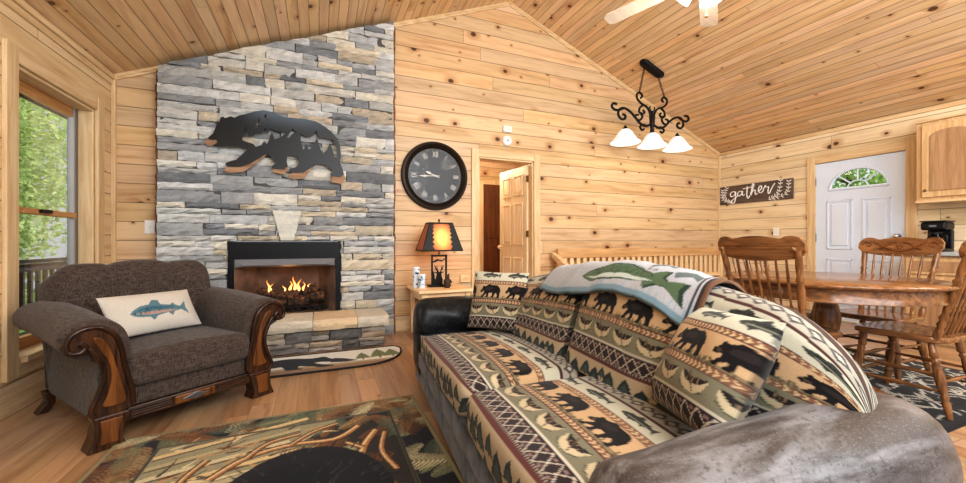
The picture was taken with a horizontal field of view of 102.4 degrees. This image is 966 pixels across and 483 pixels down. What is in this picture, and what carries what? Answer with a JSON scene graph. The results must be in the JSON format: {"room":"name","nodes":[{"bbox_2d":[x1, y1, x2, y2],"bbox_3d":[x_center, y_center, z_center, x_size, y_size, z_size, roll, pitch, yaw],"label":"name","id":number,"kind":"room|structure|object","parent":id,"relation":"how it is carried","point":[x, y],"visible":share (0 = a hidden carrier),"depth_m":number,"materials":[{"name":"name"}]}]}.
{"room":"cabin living room","nodes":[
{"label":"cabin living room","id":0,"kind":"room"},
{"bbox_2d":[0,1,110,397],"bbox_3d":[-2.129,-0.220,0.593,0.160,2.440,5.950,0,0,-23],"label":"wall","id":1,"kind":"structure","parent":0,"point":[13,27],"depth_m":2.53,"materials":[{"name":"brown wood"}]},
{"bbox_2d":[0,377,46,420],"bbox_3d":[-2.041,0.940,0.614,0.018,0.120,5.920,0,0,-23],"label":"baseboard","id":2,"kind":"structure","parent":1,"relation":"attached to","point":[17,400],"depth_m":2.31,"materials":[{"name":"brown wood"}]},
{"bbox_2d":[19,93,66,118],"bbox_3d":[-3.773,-1.340,3.508,0.580,0.160,6.600,0,0,-23],"label":"trim","id":3,"kind":"structure","parent":1,"relation":"attached to","point":[20,94],"depth_m":3.60,"materials":[{"name":"brown wood"}]},
{"bbox_2d":[1,38,104,382],"bbox_3d":[-2.973,-0.175,2.668,0.200,1.950,1.090,0,0,-23],"label":"window","id":4,"kind":"structure","parent":1,"relation":"in","point":[85,214],"depth_m":2.55,"materials":[{"name":"brown wood"}]},
{"bbox_2d":[0,0,116,84],"bbox_3d":[-2.043,-1.395,0.629,0.034,0.090,5.950,0,0,-23],"label":"trim","id":5,"kind":"structure","parent":1,"relation":"attached to","point":[22,8],"depth_m":2.63,"materials":[{"name":"brown wood"}]},
{"bbox_2d":[117,6,717,320],"bbox_3d":[0.309,-0.998,4.907,7.690,3.995,0.100,0,0,-23],"label":"wall","id":6,"kind":"structure","parent":0,"point":[460,79],"depth_m":4.93,"materials":[{"name":"brown wood"}]},
{"bbox_2d":[111,80,116,262],"bbox_3d":[-3.194,-0.200,3.356,0.030,2.400,0.030,0,0,-23],"label":"trim","id":7,"kind":"structure","parent":6,"relation":"attached to","point":[114,86],"depth_m":3.35,"materials":[{"name":"brown wood"}]},
{"bbox_2d":[145,220,154,233],"bbox_3d":[-2.970,-0.130,3.456,0.076,0.120,0.020,0,0,-23],"label":"light switch","id":8,"kind":"object","parent":6,"relation":"attached to","point":[149,224],"visible":0.98,"depth_m":3.46,"materials":[{"name":"white plastic"}]},
{"bbox_2d":[155,71,158,259],"bbox_3d":[-2.877,-0.250,3.452,0.040,2.499,0.100,0,0,-23],"label":"trim","id":9,"kind":"structure","parent":6,"relation":"attached to","point":[156,116],"depth_m":3.40,"materials":[{"name":"brown wood"}]},
{"bbox_2d":[115,1,509,79],"bbox_3d":[-1.436,-2.197,4.103,3.850,1.612,0.032,0,0,-23],"label":"trim","id":10,"kind":"structure","parent":6,"relation":"attached to","point":[128,74],"depth_m":4.41,"materials":[{"name":"brown wood"}]},
{"bbox_2d":[392,27,395,333],"bbox_3d":[-0.985,-0.666,4.252,0.040,3.331,0.100,0,0,-23],"label":"trim","id":11,"kind":"structure","parent":6,"relation":"attached to","point":[394,112],"depth_m":4.21,"materials":[{"name":"brown wood"}]},
{"bbox_2d":[395,320,409,331],"bbox_3d":[0.332,0.940,4.853,7.630,0.120,0.018,0,0,-23],"label":"baseboard","id":12,"kind":"structure","parent":6,"relation":"attached to","point":[401,325],"depth_m":4.32,"materials":[{"name":"brown wood"}]},
{"bbox_2d":[401,142,467,209],"bbox_3d":[-0.546,-0.755,4.465,0.790,0.790,0.050,0,0,-23],"label":"clock","id":13,"kind":"object","parent":6,"relation":"attached to","point":[433,174],"visible":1,"depth_m":4.46,"materials":[{"name":"brown metal"}]},
{"bbox_2d":[460,275,469,282],"bbox_3d":[-0.213,0.440,4.614,0.120,0.090,0.034,0,0,-23],"label":"power outlet","id":14,"kind":"object","parent":6,"relation":"attached to","point":[463,278],"visible":1,"depth_m":4.60,"materials":[{"name":"beige plastic"}]},
{"bbox_2d":[471,148,539,294],"bbox_3d":[0.281,-0.058,4.884,0.950,2.124,0.122,0,0,-23],"label":"trim","id":15,"kind":"structure","parent":6,"relation":"attached to","point":[533,216],"depth_m":4.98,"materials":[{"name":"brown wood"}]},
{"bbox_2d":[479,149,533,163],"bbox_3d":[0.280,-1.065,4.885,0.770,0.110,0.120,0,0,-23],"label":"trim","id":16,"kind":"structure","parent":6,"relation":"attached to","point":[484,154],"depth_m":4.84,"materials":[{"name":"brown wood"}]},
{"bbox_2d":[502,136,511,145],"bbox_3d":[0.303,-1.255,4.830,0.132,0.132,0.038,0,0,-23],"label":"smoke detector","id":17,"kind":"object","parent":6,"relation":"attached to","point":[506,140],"visible":1,"depth_m":4.82,"materials":[{"name":"white plastic"}]},
{"bbox_2d":[503,125,511,132],"bbox_3d":[0.302,-1.400,4.832,0.116,0.080,0.033,0,0,-23],"label":"alarm box","id":18,"kind":"object","parent":6,"relation":"attached to","point":[508,129],"visible":1,"depth_m":4.82,"materials":[{"name":"white plastic"}]},
{"bbox_2d":[498,165,528,272],"bbox_3d":[0.427,-0.005,5.398,0.174,1.990,0.728,0,0,-27],"label":"door","id":19,"kind":"structure","parent":6,"relation":"in","point":[514,232],"depth_m":5.34,"materials":[{"name":"brown wood"}]},
{"bbox_2d":[510,2,719,155],"bbox_3d":[2.106,-2.195,5.600,3.840,1.608,0.032,0,0,-23],"label":"trim","id":20,"kind":"structure","parent":6,"relation":"attached to","point":[516,8],"depth_m":5.39,"materials":[{"name":"brown wood"}]},
{"bbox_2d":[718,156,720,240],"bbox_3d":[3.862,-0.200,6.339,0.030,2.400,0.030,0,0,-23],"label":"trim","id":21,"kind":"structure","parent":6,"relation":"attached to","point":[719,157],"depth_m":6.33,"materials":[{"name":"brown wood"}]},
{"bbox_2d":[0,320,965,482],"bbox_3d":[1.029,1.050,3.203,8.090,0.100,8.300,0,0,-23],"label":"floor","id":22,"kind":"structure","parent":0,"point":[45,447],"depth_m":2.30,"materials":[{"name":"brown wood"}]},
{"bbox_2d":[12,260,284,455],"bbox_3d":[-2.020,0.561,2.428,0.968,0.879,1.075,0,0,30],"label":"armchair","id":23,"kind":"object","parent":22,"relation":"on","point":[113,378],"visible":0.92,"depth_m":2.21,"materials":[{"name":"brown fabric"}]},
{"bbox_2d":[95,289,201,336],"bbox_3d":[-2.036,0.437,2.397,0.183,0.236,0.502,0,0,20],"label":"lumbar pillow","id":24,"kind":"object","parent":23,"relation":"on","point":[139,314],"visible":0.94,"depth_m":2.33,"materials":[{"name":"beige fabric"}]},
{"bbox_2d":[127,325,249,384],"bbox_3d":[-1.895,0.645,2.355,0.670,0.179,0.610,0,0,30],"label":"seat cushion","id":25,"kind":"object","parent":23,"relation":"on","point":[166,355],"depth_m":2.19,"materials":[{"name":"brown fabric"}]},
{"bbox_2d":[76,394,464,482],"bbox_3d":[-0.668,0.994,1.118,1.490,0.012,2.420,0,0,-23],"label":"area rug","id":26,"kind":"object","parent":22,"relation":"on","point":[387,440],"visible":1,"depth_m":1.82,"materials":[{"name":"multicoloured carpet"}]},
{"bbox_2d":[156,22,394,334],"bbox_3d":[-1.910,-0.681,3.801,2.054,3.364,0.151,0,0,-23],"label":"stone chimney","id":27,"kind":"object","parent":22,"relation":"on","point":[341,81],"visible":0.81,"depth_m":3.77,"materials":[{"name":"grey stone"}]},
{"bbox_2d":[205,110,345,183],"bbox_3d":[-1.939,-0.903,3.703,1.192,0.648,0.058,0,0,-23],"label":"art","id":28,"kind":"object","parent":27,"relation":"attached to","point":[229,131],"visible":1,"depth_m":3.68,"materials":[{"name":"black metal"}]},
{"bbox_2d":[267,307,388,355],"bbox_3d":[-1.815,0.850,3.555,1.801,0.305,0.498,0,0,-23],"label":"raised hearth","id":29,"kind":"object","parent":22,"relation":"on","point":[295,333],"visible":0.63,"depth_m":3.54,"materials":[{"name":"stone"}]},
{"bbox_2d":[228,242,339,312],"bbox_3d":[-1.950,0.353,3.882,0.972,0.699,0.390,0,0,-23],"label":"fireplace insert","id":30,"kind":"object","parent":29,"relation":"on","point":[302,276],"visible":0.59,"depth_m":3.85,"materials":[{"name":"black metal"}]},
{"bbox_2d":[235,258,334,267],"bbox_3d":[-1.886,0.205,3.730,0.864,0.075,0.060,0,0,-23],"label":"hood","id":31,"kind":"object","parent":30,"relation":"attached to","point":[239,262],"depth_m":3.71,"materials":[{"name":"silver metal"}]},
{"bbox_2d":[270,345,401,377],"bbox_3d":[-1.591,0.992,3.095,1.930,0.017,0.517,0,0,-23],"label":"rug","id":32,"kind":"object","parent":22,"relation":"on","point":[284,366],"visible":0.48,"depth_m":3.22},
{"bbox_2d":[406,283,472,332],"bbox_3d":[-0.470,0.743,4.144,0.580,0.515,0.600,0,0,-23],"label":"end table","id":33,"kind":"object","parent":22,"relation":"on","point":[455,289],"visible":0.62,"depth_m":3.97,"materials":[{"name":"brown wood"}]},
{"bbox_2d":[413,267,419,287],"bbox_3d":[-0.703,0.375,4.089,0.072,0.218,0.072,0,0,-23],"label":"canister","id":34,"kind":"object","parent":33,"relation":"on","point":[416,270],"visible":0.88,"depth_m":4.06,"materials":[{"name":"white ceramic"}]},
{"bbox_2d":[419,274,425,288],"bbox_3d":[-0.631,0.410,4.022,0.072,0.148,0.072,0,0,-23],"label":"canister","id":35,"kind":"object","parent":33,"relation":"on","point":[421,276],"visible":1,"depth_m":3.99,"materials":[{"name":"white ceramic"}]},
{"bbox_2d":[416,219,462,286],"bbox_3d":[-0.473,0.121,4.175,0.446,0.726,0.316,0,0,-23],"label":"table lamp","id":36,"kind":"object","parent":33,"relation":"on","point":[438,236],"visible":0.96,"depth_m":4.09,"materials":[{"name":"metal"}]},
{"bbox_2d":[443,274,451,287],"bbox_3d":[-0.376,0.410,4.075,0.094,0.147,0.072,0,0,-23],"label":"bear figurine","id":37,"kind":"object","parent":33,"relation":"on","point":[447,281],"visible":1,"depth_m":4.05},
{"bbox_2d":[552,247,750,294],"bbox_3d":[2.453,0.547,5.382,3.190,0.905,0.525,0,0,-23],"label":"slatted bench","id":38,"kind":"object","parent":22,"relation":"on","point":[560,256],"visible":0.46,"depth_m":5.66,"materials":[{"name":"brown wood"}]},
{"bbox_2d":[413,273,963,482],"bbox_3d":[0.332,0.556,1.867,1.035,0.888,2.376,0,0,-18],"label":"sofa","id":39,"kind":"object","parent":22,"relation":"on","point":[563,395],"visible":0.81,"depth_m":1.11,"materials":[{"name":"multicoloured fabric"}]},
{"bbox_2d":[467,271,528,330],"bbox_3d":[0.096,0.378,2.496,0.380,0.360,0.180,0,0,24],"label":"throw pillow","id":40,"kind":"object","parent":39,"relation":"on","point":[497,297],"visible":0.91,"depth_m":2.44,"materials":[{"name":"multicoloured fabric"}]},
{"bbox_2d":[420,330,585,416],"bbox_3d":[0.040,0.629,2.104,0.630,0.172,1.055,0,0,-18],"label":"seat cushion","id":41,"kind":"object","parent":39,"relation":"on","point":[463,364],"depth_m":1.80,"materials":[{"name":"multicoloured fabric"}]},
{"bbox_2d":[510,273,583,356],"bbox_3d":[0.405,0.350,2.419,0.450,0.439,1.088,0,0,-18],"label":"cushion","id":42,"kind":"object","parent":39,"relation":"on","point":[546,321],"depth_m":2.05,"materials":[{"name":"multicoloured fabric"}]},
{"bbox_2d":[467,376,694,482],"bbox_3d":[0.321,0.626,1.260,0.630,0.179,0.705,0,0,-18],"label":"seat cushion","id":43,"kind":"object","parent":39,"relation":"on","point":[560,430],"depth_m":1.16,"materials":[{"name":"multicoloured fabric"}]},
{"bbox_2d":[539,260,745,326],"bbox_3d":[0.654,0.263,1.787,0.383,0.360,1.046,0,0,-18],"label":"throw blanket","id":44,"kind":"object","parent":39,"relation":"on","point":[676,292],"visible":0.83,"depth_m":1.48,"materials":[{"name":"white fabric"}]},
{"bbox_2d":[651,307,786,429],"bbox_3d":[0.642,0.355,1.105,0.242,0.316,0.348,0,0,-6],"label":"throw pillow","id":45,"kind":"object","parent":39,"relation":"on","point":[714,367],"visible":0.97,"depth_m":0.99,"materials":[{"name":"multicoloured fabric"}]},
{"bbox_2d":[565,285,877,417],"bbox_3d":[0.743,0.341,1.405,0.450,0.458,1.043,0,0,-18],"label":"cushion","id":46,"kind":"object","parent":39,"relation":"on","point":[615,340],"depth_m":1.18,"materials":[{"name":"multicoloured fabric"}]},
{"bbox_2d":[846,348,965,432],"bbox_3d":[2.305,0.995,3.330,2.300,0.010,2.500,0,0,-23],"label":"dining rug","id":47,"kind":"object","parent":22,"relation":"on","point":[929,401],"visible":0.09,"depth_m":2.58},
{"bbox_2d":[731,238,811,319],"bbox_3d":[2.372,0.480,3.236,0.494,1.026,0.574,0,0,-11],"label":"dining chair","id":48,"kind":"object","parent":47,"relation":"on","point":[808,312],"visible":0.05,"depth_m":3.39,"materials":[{"name":"brown wood"}]},
{"bbox_2d":[718,236,842,338],"bbox_3d":[1.894,0.480,2.470,0.574,1.026,0.494,0,0,-25],"label":"dining chair","id":49,"kind":"object","parent":47,"relation":"on","point":[754,248],"visible":0.41,"depth_m":2.32,"materials":[{"name":"brown wood"}]},
{"bbox_2d":[724,271,962,398],"bbox_3d":[2.328,0.615,2.634,1.170,0.750,1.170,0,0,-23],"label":"dining table","id":50,"kind":"object","parent":47,"relation":"on","point":[827,290],"visible":0.53,"depth_m":2.25,"materials":[{"name":"brown wood"}]},
{"bbox_2d":[840,237,944,384],"bbox_3d":[3.068,0.480,2.987,0.574,1.026,0.494,0,0,-20],"label":"dining chair","id":51,"kind":"object","parent":47,"relation":"on","point":[897,246],"visible":0.69,"depth_m":2.96,"materials":[{"name":"brown wood"}]},
{"bbox_2d":[853,240,965,420],"bbox_3d":[2.717,0.480,2.376,0.494,1.026,0.574,0,0,-21],"label":"dining chair","id":52,"kind":"object","parent":47,"relation":"on","point":[951,325],"visible":0.92,"depth_m":2.28,"materials":[{"name":"brown wood"}]},
{"bbox_2d":[904,256,965,347],"bbox_3d":[4.692,0.570,3.601,0.636,0.860,0.940,0,0,-23],"label":"base cabinet","id":53,"kind":"object","parent":22,"relation":"on","point":[947,267],"visible":0.32,"depth_m":3.73,"materials":[{"name":"brown wood"}]},
{"bbox_2d":[927,251,959,256],"bbox_3d":[4.697,0.119,3.592,0.630,0.038,1.000,0,0,-23],"label":"countertop","id":54,"kind":"structure","parent":53,"relation":"on","point":[950,253],"depth_m":3.62,"materials":[{"name":"grey laminate"}]},
{"bbox_2d":[919,220,955,251],"bbox_3d":[4.528,-0.054,3.865,0.214,0.304,0.191,0,0,-23],"label":"coffee maker","id":55,"kind":"object","parent":54,"relation":"on","point":[944,229],"visible":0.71,"depth_m":3.82,"materials":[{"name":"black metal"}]},
{"bbox_2d":[24,0,965,152],"bbox_3d":[1.467,-2.227,2.167,8.090,1.736,6.050,0,0,-23],"label":"ceiling","id":56,"kind":"structure","parent":0,"point":[768,70],"depth_m":4.01,"materials":[{"name":"brown wood"}]},
{"bbox_2d":[610,59,691,152],"bbox_3d":[2.205,-1.788,5.058,1.358,1.096,0.364,0,0,-23],"label":"chandelier","id":57,"kind":"object","parent":56,"relation":"hanging from","point":[625,137],"visible":1,"depth_m":5.03,"materials":[{"name":"metal"}]},
{"bbox_2d":[604,0,721,26],"bbox_3d":[1.331,-2.182,2.364,1.273,1.567,1.337,0,0,-23],"label":"ceiling fan","id":58,"kind":"object","parent":56,"relation":"hanging from","point":[708,9],"visible":1,"depth_m":2.77,"materials":[{"name":"white paint"}]},
{"bbox_2d":[480,160,520,164],"bbox_3d":[0.060,-1.475,6.024,2.400,0.050,2.150,0,0,-23],"label":"ceiling","id":59,"kind":"structure","parent":0,"point":[480,160],"depth_m":7.12,"materials":[{"name":"brown wood"}]},
{"bbox_2d":[480,162,527,180],"bbox_3d":[0.060,-0.225,6.024,2.400,2.450,2.150,0,0,-23],"label":"wall","id":60,"kind":"structure","parent":0,"point":[488,170],"depth_m":7.14,"materials":[{"name":"brown wood"}]},
{"bbox_2d":[480,180,499,270],"bbox_3d":[0.259,-0.060,7.144,0.720,2.120,0.040,0,0,-23],"label":"trim","id":61,"kind":"structure","parent":60,"relation":"attached to","point":[491,182],"depth_m":7.00,"materials":[{"name":"brown wood"}]},
{"bbox_2d":[483,184,499,272],"bbox_3d":[0.261,-0.020,7.140,0.560,2.040,0.030,0,0,-23],"label":"door","id":62,"kind":"structure","parent":60,"relation":"in","point":[491,193],"depth_m":7.08,"materials":[{"name":"brown wood"}]},
{"bbox_2d":[721,104,965,306],"bbox_3d":[5.074,-0.220,3.638,0.100,2.440,5.950,0,0,-23],"label":"wall","id":63,"kind":"structure","parent":0,"point":[785,160],"depth_m":5.34,"materials":[{"name":"brown wood"}]},
{"bbox_2d":[720,178,793,204],"bbox_3d":[4.067,-0.737,5.845,0.036,0.301,1.070,0,0,-23],"label":"wooden sign","id":64,"kind":"object","parent":63,"relation":"attached to","point":[782,189],"visible":1,"depth_m":5.77,"materials":[{"name":"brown wood"}]},
{"bbox_2d":[773,227,778,235],"bbox_3d":[4.196,-0.140,5.562,0.020,0.120,0.076,0,0,-23],"label":"light switch","id":65,"kind":"object","parent":63,"relation":"attached to","point":[775,230],"visible":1,"depth_m":5.55,"materials":[{"name":"white plastic"}]},
{"bbox_2d":[719,99,965,155],"bbox_3d":[5.014,-1.417,3.612,0.030,0.045,5.950,0,0,-23],"label":"trim","id":66,"kind":"structure","parent":63,"relation":"attached to","point":[959,102],"depth_m":4.71,"materials":[{"name":"brown wood"}]},
{"bbox_2d":[815,151,905,322],"bbox_3d":[4.547,-0.013,4.725,0.125,2.005,0.864,0,0,-23],"label":"door","id":67,"kind":"structure","parent":63,"relation":"in","point":[846,216],"depth_m":4.73,"materials":[{"name":"white paint"}]},
{"bbox_2d":[815,142,905,163],"bbox_3d":[4.550,-1.065,4.724,0.020,0.090,0.860,0,0,-23],"label":"trim","id":68,"kind":"structure","parent":63,"relation":"attached to","point":[896,147],"depth_m":4.67,"materials":[{"name":"brown wood"}]},
{"bbox_2d":[807,140,917,309],"bbox_3d":[4.550,-0.055,4.724,0.020,2.110,1.040,0,0,-23],"label":"trim","id":69,"kind":"structure","parent":63,"relation":"attached to","point":[911,146],"depth_m":4.32,"materials":[{"name":"brown wood"}]},
{"bbox_2d":[915,113,965,204],"bbox_3d":[4.803,-0.815,3.686,0.362,0.840,0.890,0,0,-23],"label":"upper cabinet","id":70,"kind":"object","parent":63,"relation":"attached to","point":[941,142],"visible":1,"depth_m":3.86,"materials":[{"name":"brown wood"}]},
{"label":"outside","id":71,"kind":"structure","parent":0,"visible":0},
{"bbox_2d":[19,291,34,332],"bbox_3d":[-11.817,1.700,4.776,13.950,0.100,18.000,0,0,-23],"label":"ground","id":72,"kind":"structure","parent":71,"point":[21,330],"depth_m":10.67,"materials":[{"name":"green plant"}]},
{"bbox_2d":[19,122,38,207],"bbox_3d":[-6.525,-0.619,3.809,2.887,4.943,2.846,0,0,32],"label":"broadleaf tree","id":73,"kind":"object","parent":72,"relation":"on","point":[24,124],"visible":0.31,"depth_m":4.81,"materials":[{"name":"green plant"}]},
{"bbox_2d":[19,97,66,299],"bbox_3d":[-7.377,-1.004,5.464,2.990,5.714,2.931,0,0,-23],"label":"broadleaf tree","id":74,"kind":"object","parent":72,"relation":"on","point":[30,117],"visible":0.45,"depth_m":5.92,"materials":[{"name":"green plant"}]},
{"bbox_2d":[19,97,66,298],"bbox_3d":[-8.871,-1.678,6.532,4.335,7.061,4.259,0,0,-23],"label":"broadleaf tree","id":75,"kind":"object","parent":72,"relation":"on","point":[43,155],"visible":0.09,"depth_m":7.10,"materials":[{"name":"green plant"}]},
{"bbox_2d":[19,106,66,278],"bbox_3d":[-11.847,-1.885,8.653,5.163,7.473,5.162,0,0,28],"label":"broadleaf tree","id":76,"kind":"object","parent":72,"relation":"on","point":[39,106],"visible":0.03,"depth_m":9.59,"materials":[{"name":"green plant"}]},
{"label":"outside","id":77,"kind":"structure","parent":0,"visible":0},
{"bbox_3d":[8.504,1.700,6.851,7.000,0.100,10.000,0,0,-23],"label":"ground","id":78,"kind":"structure","parent":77,"visible":0},
{"bbox_2d":[832,168,885,188],"bbox_3d":[7.255,-0.845,7.551,2.931,5.395,2.822,0,0,-23],"label":"broadleaf tree","id":79,"kind":"object","parent":78,"relation":"on","point":[849,176],"visible":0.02,"depth_m":7.11,"materials":[{"name":"green plant"}]},
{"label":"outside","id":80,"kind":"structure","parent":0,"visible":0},
{"bbox_2d":[19,332,29,336],"bbox_3d":[-4.305,1.130,3.609,1.480,0.060,7.000,0,0,-23],"label":"deck","id":81,"kind":"object","parent":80,"point":[23,333],"depth_m":4.64,"materials":[{"name":"brown wood"}]},
{"bbox_2d":[19,257,66,329],"bbox_3d":[-4.894,0.660,3.360,0.120,0.880,6.800,0,0,-23],"label":"deck railing","id":82,"kind":"object","parent":81,"relation":"on","point":[51,264],"visible":0.08,"depth_m":4.68,"materials":[{"name":"brown wood"}]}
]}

